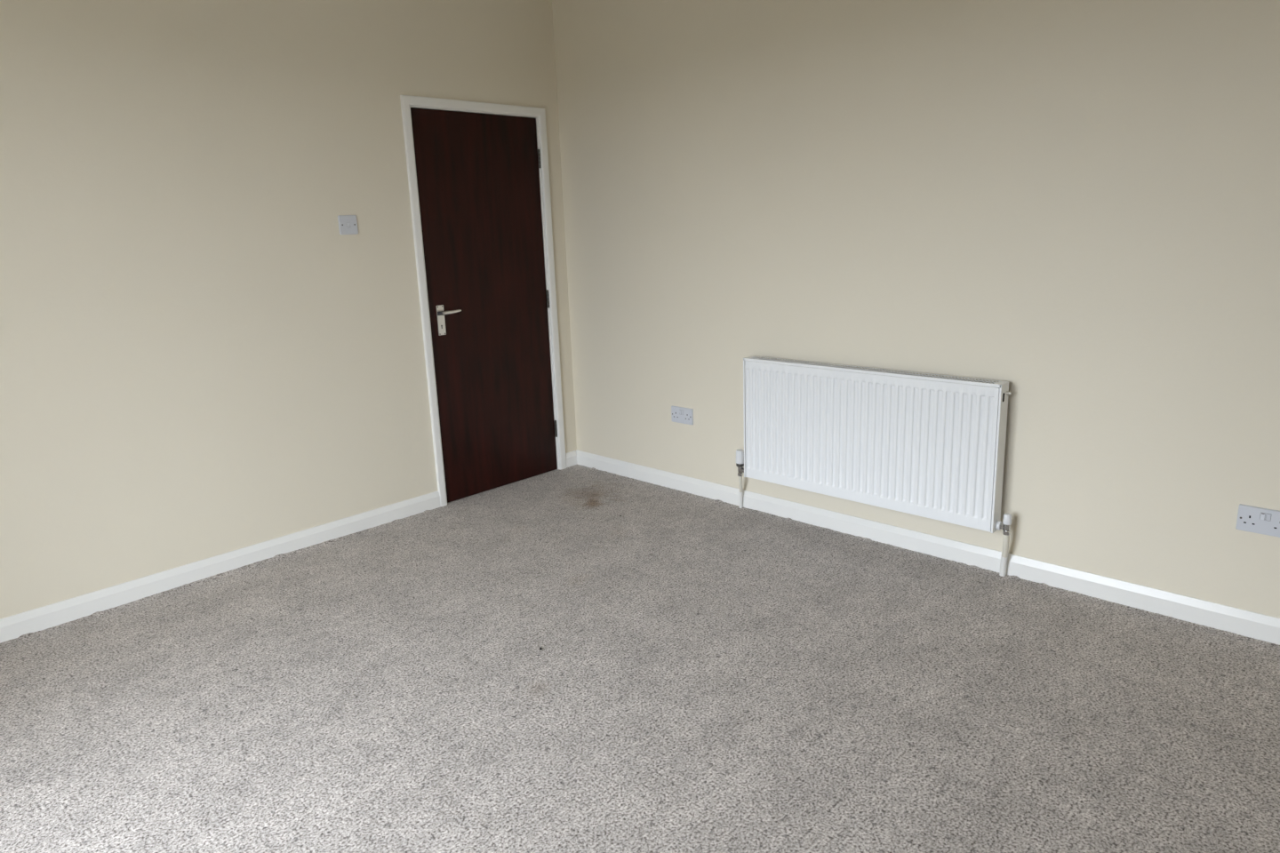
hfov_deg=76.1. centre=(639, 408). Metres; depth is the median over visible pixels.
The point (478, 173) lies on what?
door
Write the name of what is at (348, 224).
light switch
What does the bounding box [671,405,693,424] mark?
wall socket
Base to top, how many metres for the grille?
0.012 m
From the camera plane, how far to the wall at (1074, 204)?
3.09 m
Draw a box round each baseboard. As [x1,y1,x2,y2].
[0,450,577,643]
[576,449,1279,645]
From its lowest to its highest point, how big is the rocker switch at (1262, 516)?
0.024 m
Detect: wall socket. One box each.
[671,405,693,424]
[1235,504,1279,537]
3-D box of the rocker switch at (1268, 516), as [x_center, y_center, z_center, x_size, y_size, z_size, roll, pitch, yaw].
[2.005,0.346,2.608,0.013,0.024,0.012,10,17,43]
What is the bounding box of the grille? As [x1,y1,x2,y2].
[743,355,1008,387]
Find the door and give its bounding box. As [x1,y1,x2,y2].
[400,95,566,506]
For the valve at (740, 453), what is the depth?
3.98 m
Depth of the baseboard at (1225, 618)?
3.30 m
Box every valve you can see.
[736,448,743,476]
[995,513,1011,535]
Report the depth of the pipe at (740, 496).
4.07 m
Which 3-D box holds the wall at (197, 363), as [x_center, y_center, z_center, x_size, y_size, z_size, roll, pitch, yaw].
[-1.845,-0.598,3.355,0.160,2.670,4.260,10,17,43]
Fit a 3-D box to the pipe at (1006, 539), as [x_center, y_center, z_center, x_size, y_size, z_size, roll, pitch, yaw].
[1.421,0.571,3.186,0.025,0.187,0.061,2,13,17]
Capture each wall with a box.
[0,0,576,619]
[552,0,1279,618]
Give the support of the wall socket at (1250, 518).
attached to the wall at (1074, 204)
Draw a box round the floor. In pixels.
[0,464,1279,852]
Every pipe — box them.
[738,476,743,508]
[999,535,1009,576]
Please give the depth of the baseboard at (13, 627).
3.45 m
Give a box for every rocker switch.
[1259,512,1265,520]
[1265,513,1271,521]
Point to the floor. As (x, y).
(708, 676)
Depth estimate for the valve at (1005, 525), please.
3.13 m
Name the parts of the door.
handle, lever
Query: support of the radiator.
attached to the wall at (1074, 204)
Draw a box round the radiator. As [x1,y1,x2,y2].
[743,355,1011,533]
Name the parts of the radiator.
panel, panel, panel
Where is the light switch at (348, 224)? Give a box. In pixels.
[337,215,358,234]

